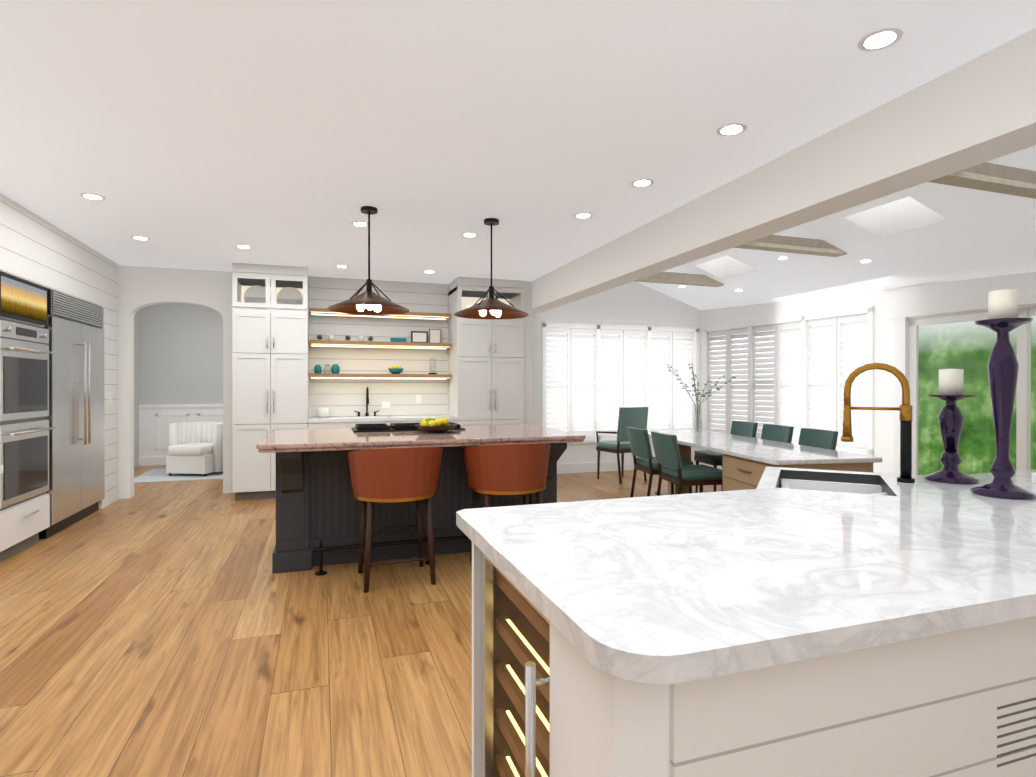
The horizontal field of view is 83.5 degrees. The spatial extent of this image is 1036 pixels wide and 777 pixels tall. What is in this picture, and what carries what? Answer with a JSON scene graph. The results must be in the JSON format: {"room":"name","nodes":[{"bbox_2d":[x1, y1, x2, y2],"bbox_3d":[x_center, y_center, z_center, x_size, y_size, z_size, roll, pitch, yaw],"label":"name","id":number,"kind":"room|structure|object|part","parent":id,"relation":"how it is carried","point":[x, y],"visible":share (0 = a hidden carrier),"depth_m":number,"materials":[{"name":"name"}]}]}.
{"room":"kitchen","nodes":[
{"label":"kitchen","id":0,"kind":"room"},
{"bbox_2d":[0,193,117,509],"bbox_3d":[-3.354,-0.059,2.017,0.650,2.700,9.520,0,0,-19],"label":"wall","id":1,"kind":"structure","parent":0,"point":[37,250],"depth_m":5.42,"materials":[{"name":"white wood"}]},
{"bbox_2d":[0,272,47,325],"bbox_3d":[-3.865,-0.686,4.534,0.034,0.310,0.780,0,0,-19],"label":"framed picture","id":2,"kind":"object","parent":1,"relation":"attached to","point":[22,300],"visible":1,"depth_m":4.50,"materials":[{"name":"black metal"}]},
{"bbox_2d":[108,392,112,402],"bbox_3d":[-4.479,0.098,6.388,0.016,0.120,0.120,0,0,-19],"label":"switch plate","id":3,"kind":"object","parent":1,"relation":"attached to","point":[110,397],"visible":0.96,"depth_m":6.38,"materials":[{"name":"paint"}]},
{"bbox_2d":[134,311,137,467],"bbox_3d":[-5.726,-0.077,8.056,0.020,2.700,3.000,0,0,-19],"label":"wall","id":4,"kind":"structure","parent":0,"point":[136,314],"depth_m":9.37,"materials":[{"name":"white paint"}]},
{"bbox_2d":[138,303,222,465],"bbox_3d":[-4.713,-0.083,10.071,3.230,2.700,0.150,0,0,-19],"label":"wall","id":5,"kind":"structure","parent":0,"point":[178,362],"depth_m":9.69,"materials":[{"name":"grey paint"}]},
{"bbox_2d":[118,265,540,498],"bbox_3d":[-2.462,-0.075,7.501,5.850,2.700,0.140,0,0,-19],"label":"wall","id":6,"kind":"structure","parent":0,"point":[139,287],"depth_m":6.85,"materials":[{"name":"paint"}]},
{"bbox_2d":[309,276,447,416],"bbox_3d":[-1.799,-0.532,7.631,1.786,1.774,0.029,0,0,-19],"label":"backsplash panel","id":7,"kind":"object","parent":6,"relation":"attached to","point":[341,397],"visible":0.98,"depth_m":7.62,"materials":[{"name":"white wood"}]},
{"bbox_2d":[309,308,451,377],"bbox_3d":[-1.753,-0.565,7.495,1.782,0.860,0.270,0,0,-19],"label":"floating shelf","id":8,"kind":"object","parent":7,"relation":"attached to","point":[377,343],"depth_m":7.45,"materials":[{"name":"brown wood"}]},
{"bbox_3d":[-1.780,-0.491,7.487,1.605,0.610,0.197,0,0,-19],"label":"shelf items","id":9,"kind":"part","parent":8,"relation":"part of"},
{"bbox_2d":[311,314,445,319],"bbox_3d":[-1.799,-0.941,7.619,1.717,0.015,0.005,0,0,-19],"label":"light","id":10,"kind":"object","parent":8,"relation":"attached to","point":[311,314],"depth_m":7.61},
{"bbox_2d":[311,345,445,348],"bbox_3d":[-1.799,-0.541,7.621,1.717,0.015,0.005,0,0,-19],"label":"light","id":11,"kind":"object","parent":8,"relation":"attached to","point":[377,347],"depth_m":7.59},
{"bbox_2d":[311,378,445,378],"bbox_3d":[-1.800,-0.131,7.622,1.717,0.008,0.005,0,0,-19],"label":"light","id":12,"kind":"object","parent":8,"relation":"attached to","point":[311,378],"depth_m":7.61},
{"bbox_2d":[0,465,720,776],"bbox_3d":[0.819,1.307,5.215,10.700,0.050,13.100,0,0,-19],"label":"floor","id":13,"kind":"structure","parent":0,"point":[169,629],"depth_m":2.85,"materials":[{"name":"brown wood"}]},
{"bbox_2d":[0,319,55,561],"bbox_3d":[-4.115,0.389,4.453,0.696,1.790,0.810,0,0,-19],"label":"double oven","id":14,"kind":"object","parent":13,"relation":"on","point":[25,352],"visible":0.96,"depth_m":4.49,"materials":[{"name":"silver metal"}]},
{"bbox_2d":[39,288,104,538],"bbox_3d":[-4.447,0.213,5.449,0.706,2.135,1.256,0,0,-19],"label":"refrigerator","id":15,"kind":"object","parent":13,"relation":"on","point":[75,417],"visible":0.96,"depth_m":5.41,"materials":[{"name":"silver metal"}]},
{"bbox_2d":[134,468,222,482],"bbox_3d":[-4.682,1.266,8.687,1.700,0.012,1.400,0,0,-19],"label":"rug","id":16,"kind":"object","parent":13,"relation":"on","point":[155,475],"visible":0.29,"depth_m":8.22,"materials":[{"name":"white fabric"}]},
{"bbox_2d":[166,422,222,475],"bbox_3d":[-4.731,0.889,8.608,0.795,0.740,0.782,0,0,-19],"label":"armchair","id":17,"kind":"object","parent":16,"relation":"on","point":[195,447],"visible":0.77,"depth_m":8.46,"materials":[{"name":"fabric"}]},
{"bbox_2d":[232,263,308,500],"bbox_3d":[-2.929,-0.070,6.931,0.800,2.694,0.632,0,0,-19],"label":"tall cabinet","id":18,"kind":"object","parent":13,"relation":"on","point":[270,348],"visible":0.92,"depth_m":6.66,"materials":[{"name":"paint"}]},
{"bbox_2d":[308,419,391,428],"bbox_3d":[-2.104,0.838,7.232,0.951,0.875,0.596,0,0,-19],"label":"base cabinet","id":19,"kind":"object","parent":13,"relation":"on","point":[348,423],"depth_m":6.94,"materials":[{"name":"paint"}]},
{"bbox_2d":[308,415,457,422],"bbox_3d":[-1.707,0.380,7.360,1.786,0.040,0.606,0,0,-19],"label":"countertop","id":20,"kind":"structure","parent":19,"relation":"on","point":[338,419],"depth_m":7.22,"materials":[{"name":"white stone"}]},
{"bbox_2d":[317,408,328,417],"bbox_3d":[-2.428,0.300,7.229,0.150,0.120,0.150,0,0,-19],"label":"utensil crock","id":21,"kind":"object","parent":20,"relation":"on","point":[322,412],"visible":0.98,"depth_m":7.17,"materials":[{"name":"white ceramic"}]},
{"bbox_2d":[354,387,375,414],"bbox_3d":[-1.936,0.170,7.461,0.324,0.381,0.178,0,0,-19],"label":"faucet","id":22,"kind":"object","parent":20,"relation":"on","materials":[{"name":"black metal"}]},
{"bbox_2d":[347,446,442,592],"bbox_3d":[-0.816,0.829,3.896,0.629,0.916,0.560,0,0,-19],"label":"bar stool","id":23,"kind":"object","parent":13,"relation":"on","point":[393,475],"visible":1,"depth_m":3.69,"materials":[{"name":"orange leather"}]},
{"bbox_2d":[272,442,573,575],"bbox_3d":[-0.781,0.844,4.668,2.160,0.880,1.190,0,0,-19],"label":"kitchen island","id":24,"kind":"object","parent":13,"relation":"on","point":[318,508],"depth_m":4.22,"materials":[{"name":"wood"}]},
{"bbox_2d":[256,424,584,453],"bbox_3d":[-0.776,0.377,4.652,2.300,0.053,1.380,0,0,-19],"label":"island countertop","id":25,"kind":"structure","parent":24,"relation":"on","point":[277,441],"depth_m":4.18,"materials":[{"name":"stone"}]},
{"bbox_2d":[352,422,467,433],"bbox_3d":[-0.950,0.328,4.994,0.910,0.043,0.460,0,0,-19],"label":"cooktop","id":26,"kind":"object","parent":25,"relation":"in","point":[393,426],"depth_m":4.84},
{"bbox_2d":[415,417,456,432],"bbox_3d":[-0.656,0.292,4.640,0.340,0.117,0.340,0,0,-19],"label":"bowl","id":27,"kind":"object","parent":25,"relation":"on","point":[433,425],"visible":1,"depth_m":4.56,"materials":[{"name":"yellow food"}]},
{"bbox_2d":[392,419,457,422],"bbox_3d":[-1.313,0.837,7.499,0.951,0.875,0.596,0,0,-19],"label":"base cabinet","id":28,"kind":"object","parent":13,"relation":"on","point":[393,420],"depth_m":7.17,"materials":[{"name":"paint"}]},
{"bbox_2d":[448,277,531,425],"bbox_3d":[-0.377,-0.073,7.794,1.008,2.694,0.632,0,0,-19],"label":"tall cabinet","id":29,"kind":"object","parent":13,"relation":"on","point":[490,369],"visible":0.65,"depth_m":7.55,"materials":[{"name":"paint"}]},
{"bbox_2d":[463,443,550,561],"bbox_3d":[-0.067,0.828,4.149,0.629,0.916,0.560,0,0,-19],"label":"bar stool","id":30,"kind":"object","parent":13,"relation":"on","point":[514,469],"visible":0.81,"depth_m":3.93,"materials":[{"name":"orange leather"}]},
{"bbox_2d":[596,407,648,483],"bbox_3d":[1.454,0.764,8.072,0.528,1.022,0.590,0,0,-30],"label":"head chair","id":31,"kind":"object","parent":13,"relation":"on","point":[635,417],"visible":0.77,"depth_m":7.85,"materials":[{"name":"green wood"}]},
{"bbox_2d":[627,427,692,497],"bbox_3d":[1.490,0.850,6.173,0.590,0.862,0.490,0,0,-10],"label":"dining chair","id":32,"kind":"object","parent":13,"relation":"on","point":[645,459],"visible":0.73,"depth_m":6.03,"materials":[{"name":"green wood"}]},
{"bbox_2d":[651,431,722,495],"bbox_3d":[1.602,0.852,5.512,0.590,0.862,0.490,0,0,-10],"label":"dining chair","id":33,"kind":"object","parent":13,"relation":"on","point":[673,469],"visible":0.75,"depth_m":5.33,"materials":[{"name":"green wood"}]},
{"bbox_2d":[694,421,757,492],"bbox_3d":[2.465,0.838,6.876,0.590,0.882,0.490,0,0,-10],"label":"dining chair","id":34,"kind":"object","parent":13,"relation":"on","point":[741,428],"visible":0.33,"depth_m":6.83,"materials":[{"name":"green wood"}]},
{"bbox_2d":[550,622,923,776],"bbox_3d":[0.398,0.851,1.115,0.620,0.884,0.265,0,0,-19],"label":"base cabinet","id":35,"kind":"object","parent":13,"relation":"on","point":[856,713],"depth_m":0.99,"materials":[{"name":"wood"}]},
{"bbox_2d":[481,551,549,776],"bbox_3d":[0.240,0.823,1.519,0.650,0.778,0.590,0,0,-19],"label":"wine fridge","id":36,"kind":"object","parent":35,"relation":"in","point":[515,681],"visible":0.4,"depth_m":1.62,"materials":[{"name":"brown wood"}]},
{"bbox_2d":[722,424,793,467],"bbox_3d":[2.574,0.840,6.235,0.590,0.882,0.490,0,0,-10],"label":"dining chair","id":37,"kind":"object","parent":13,"relation":"on","point":[778,433],"visible":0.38,"depth_m":6.27,"materials":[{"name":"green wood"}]},
{"bbox_2d":[648,430,881,495],"bbox_3d":[2.085,0.900,5.747,0.920,0.760,2.900,0,0,-10],"label":"dining table","id":38,"kind":"object","parent":13,"relation":"on","point":[747,461],"visible":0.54,"depth_m":4.82,"materials":[{"name":"stone"}]},
{"bbox_2d":[667,364,735,433],"bbox_3d":[2.096,0.116,6.568,0.648,0.802,0.758,0,0,-19],"label":"vase","id":39,"kind":"object","parent":38,"relation":"on","point":[697,412],"visible":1,"depth_m":6.59,"materials":[{"name":"clear glass"}]},
{"bbox_2d":[778,478,855,492],"bbox_3d":[1.072,0.847,2.364,0.384,0.884,0.420,0,0,-19],"label":"base cabinet","id":40,"kind":"object","parent":13,"relation":"on","point":[784,483],"depth_m":2.52,"materials":[{"name":"wood"}]},
{"bbox_2d":[798,428,837,449],"bbox_3d":[2.684,0.842,5.595,0.590,0.882,0.490,0,0,-10],"label":"dining chair","id":41,"kind":"object","parent":13,"relation":"on","point":[821,438],"visible":0.27,"depth_m":5.62,"materials":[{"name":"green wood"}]},
{"bbox_2d":[832,482,886,494],"bbox_3d":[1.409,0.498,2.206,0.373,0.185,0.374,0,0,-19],"label":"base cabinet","id":42,"kind":"object","parent":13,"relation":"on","point":[874,489],"depth_m":2.44,"materials":[{"name":"wood"}]},
{"bbox_2d":[812,480,939,713],"bbox_3d":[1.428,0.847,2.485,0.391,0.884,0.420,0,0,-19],"label":"base cabinet","id":43,"kind":"object","parent":13,"relation":"on","point":[931,643],"depth_m":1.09,"materials":[{"name":"wood"}]},
{"bbox_2d":[456,467,1035,684],"bbox_3d":[1.278,0.386,1.955,2.915,0.040,1.505,0,0,-19],"label":"countertop","id":44,"kind":"structure","parent":43,"relation":"on","point":[684,588],"depth_m":1.20,"materials":[{"name":"stone"}]},
{"bbox_2d":[841,363,914,482],"bbox_3d":[1.445,0.131,2.316,0.217,0.468,0.193,0,0,-19],"label":"pull-down faucet","id":45,"kind":"object","parent":44,"relation":"on","point":[905,408],"visible":1,"depth_m":2.27,"materials":[{"name":"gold metal"}]},
{"bbox_2d":[924,369,978,484],"bbox_3d":[1.710,0.144,2.293,0.176,0.443,0.176,0,0,-19],"label":"candlestick","id":46,"kind":"object","parent":44,"relation":"on","point":[951,393],"visible":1,"depth_m":2.27,"materials":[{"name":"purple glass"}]},
{"bbox_2d":[970,289,1035,499],"bbox_3d":[1.663,0.015,1.992,0.176,0.703,0.176,0,0,-19],"label":"candlestick","id":47,"kind":"object","parent":44,"relation":"on","point":[1003,320],"visible":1,"depth_m":1.97,"materials":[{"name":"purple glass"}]},
{"bbox_2d":[1031,472,1035,482],"bbox_3d":[2.178,-0.337,2.154,0.300,1.405,0.300,0,0,-19],"label":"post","id":48,"kind":"object","parent":44,"relation":"on","point":[1033,478],"visible":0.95,"depth_m":2.24,"materials":[{"name":"white"}]},
{"bbox_2d":[0,0,1035,283],"bbox_3d":[-1.218,-1.456,4.518,6.400,0.080,13.100,0,0,-19],"label":"ceiling","id":49,"kind":"structure","parent":0,"point":[196,134],"depth_m":2.96,"materials":[{"name":"paint"}]},
{"bbox_2d":[79,193,105,199],"bbox_3d":[-3.130,-1.412,4.274,0.154,0.008,0.154,0,0,-28],"label":"recessed light","id":50,"kind":"object","parent":49,"relation":"in","point":[91,196],"depth_m":4.26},
{"bbox_2d":[130,236,149,239],"bbox_3d":[-3.553,-1.415,5.461,0.154,0.008,0.154,0,0,-28],"label":"recessed light","id":51,"kind":"object","parent":49,"relation":"in","point":[134,237],"depth_m":5.45,"materials":[{"name":"white plastic"}]},
{"bbox_2d":[235,244,251,248],"bbox_3d":[-2.738,-1.416,5.799,0.154,0.008,0.154,0,0,-28],"label":"recessed light","id":52,"kind":"object","parent":49,"relation":"in","point":[239,246],"depth_m":5.78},
{"bbox_2d":[335,265,348,267],"bbox_3d":[-2.046,-1.419,6.751,0.154,0.008,0.154,0,0,-28],"label":"recessed light","id":53,"kind":"object","parent":49,"relation":"in","point":[339,266],"depth_m":6.73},
{"bbox_2d":[351,221,367,226],"bbox_3d":[-1.356,-1.414,4.989,0.154,0.008,0.154,0,0,-28],"label":"recessed light","id":54,"kind":"object","parent":49,"relation":"in","point":[356,223],"depth_m":4.97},
{"bbox_2d":[327,206,409,314],"bbox_3d":[-1.171,-1.012,4.567,0.630,0.810,0.630,0,0,-19],"label":"pendant light","id":55,"kind":"object","parent":49,"relation":"hanging from","point":[368,302],"visible":1,"depth_m":4.56,"materials":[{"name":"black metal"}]},
{"bbox_2d":[423,270,435,272],"bbox_3d":[-1.077,-1.420,7.068,0.154,0.008,0.154,0,0,-28],"label":"recessed light","id":56,"kind":"object","parent":49,"relation":"in","point":[427,271],"depth_m":7.04,"materials":[{"name":"white plastic"}]},
{"bbox_2d":[461,232,477,236],"bbox_3d":[-0.444,-1.415,5.350,0.154,0.008,0.154,0,0,-28],"label":"recessed light","id":57,"kind":"object","parent":49,"relation":"in","point":[469,234],"depth_m":5.33,"materials":[{"name":"white plastic"}]},
{"bbox_2d":[454,218,528,318],"bbox_3d":[-0.224,-1.012,4.887,0.630,0.810,0.630,0,0,-19],"label":"pendant light","id":58,"kind":"object","parent":49,"relation":"hanging from","point":[491,307],"visible":1,"depth_m":4.88,"materials":[{"name":"black metal"}]},
{"bbox_2d":[574,212,592,217],"bbox_3d":[0.533,-1.413,4.741,0.154,0.008,0.154,0,0,-28],"label":"recessed light","id":59,"kind":"object","parent":49,"relation":"in","point":[582,214],"depth_m":4.73,"materials":[{"name":"white plastic"}]},
{"bbox_2d":[631,178,653,186],"bbox_3d":[0.852,-1.411,3.983,0.154,0.008,0.154,0,0,-28],"label":"recessed light","id":60,"kind":"object","parent":49,"relation":"in","point":[643,182],"depth_m":3.97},
{"bbox_2d":[716,123,746,135],"bbox_3d":[1.162,-1.408,3.159,0.154,0.008,0.154,0,0,-28],"label":"recessed light","id":61,"kind":"object","parent":49,"relation":"in","point":[730,129],"depth_m":3.15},
{"bbox_2d":[858,27,902,50],"bbox_3d":[1.459,-1.406,2.341,0.154,0.008,0.154,0,0,-28],"label":"recessed light","id":62,"kind":"object","parent":49,"relation":"in","point":[879,39],"depth_m":2.33,"materials":[{"name":"white plastic"}]},
{"bbox_2d":[541,282,701,473],"bbox_3d":[1.985,-0.380,9.177,4.350,3.300,0.170,0,0,-19],"label":"wall","id":63,"kind":"structure","parent":0,"point":[634,303],"depth_m":8.90,"materials":[{"name":"white paint"}]},
{"bbox_2d":[542,321,698,439],"bbox_3d":[1.624,-0.095,9.076,2.720,1.790,0.170,0,0,-19],"label":"window shutters","id":64,"kind":"object","parent":63,"relation":"attached to","point":[595,377],"visible":0.9,"depth_m":9.00,"materials":[{"name":"white wood"}]},
{"bbox_2d":[532,28,1035,425],"bbox_3d":[1.171,-0.068,5.182,0.250,2.700,6.580,0,0,-19],"label":"header beam","id":65,"kind":"structure","parent":0,"point":[980,109],"depth_m":3.12,"materials":[{"name":"paint"}]},
{"bbox_2d":[639,145,1035,309],"bbox_3d":[3.363,-1.473,5.644,4.200,1.233,7.500,0,0,-19],"label":"ceiling","id":66,"kind":"structure","parent":0,"point":[926,232],"depth_m":5.78,"materials":[{"name":"paint"}]},
{"bbox_2d":[633,272,723,286],"bbox_3d":[1.869,-1.501,7.831,2.070,0.130,0.140,0,0,-19],"label":"tie beam","id":67,"kind":"structure","parent":66,"relation":"attached to","point":[662,277],"depth_m":7.89,"materials":[{"name":"brown wood"}]},
{"bbox_2d":[733,235,846,256],"bbox_3d":[2.509,-1.496,5.936,2.070,0.130,0.140,0,0,-19],"label":"tie beam","id":68,"kind":"structure","parent":66,"relation":"attached to","point":[776,243],"depth_m":6.00,"materials":[{"name":"brown wood"}]},
{"bbox_2d":[929,162,1035,198],"bbox_3d":[3.149,-1.490,4.041,2.070,0.130,0.140,0,0,-19],"label":"tie beam","id":69,"kind":"structure","parent":66,"relation":"attached to","point":[997,178],"depth_m":4.06,"materials":[{"name":"brown wood"}]},
{"bbox_2d":[701,290,1035,473],"bbox_3d":[4.626,-0.371,6.187,0.120,3.300,7.753,0,0,-26],"label":"wall","id":70,"kind":"structure","parent":0,"point":[880,301],"depth_m":6.87,"materials":[{"name":"white paint"}]},
{"bbox_2d":[703,305,873,455],"bbox_3d":[3.674,-0.092,8.167,0.170,1.790,2.780,0,0,-26],"label":"window shutters","id":71,"kind":"object","parent":70,"relation":"attached to","point":[795,371],"visible":0.88,"depth_m":7.91,"materials":[{"name":"white wood"}]},
{"bbox_2d":[882,272,1035,474],"bbox_3d":[4.859,0.030,5.608,0.180,2.500,2.580,0,0,-26],"label":"window frame","id":72,"kind":"structure","parent":70,"relation":"in","point":[918,299],"depth_m":6.13,"materials":[{"name":"white wood"}]},
{"label":"outside","id":73,"kind":"structure","parent":0,"visible":0},
{"bbox_2d":[918,316,1035,474],"bbox_3d":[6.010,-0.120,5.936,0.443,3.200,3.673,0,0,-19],"label":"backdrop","id":74,"kind":"structure","parent":73,"point":[929,407],"depth_m":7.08,"materials":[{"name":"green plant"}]}
]}

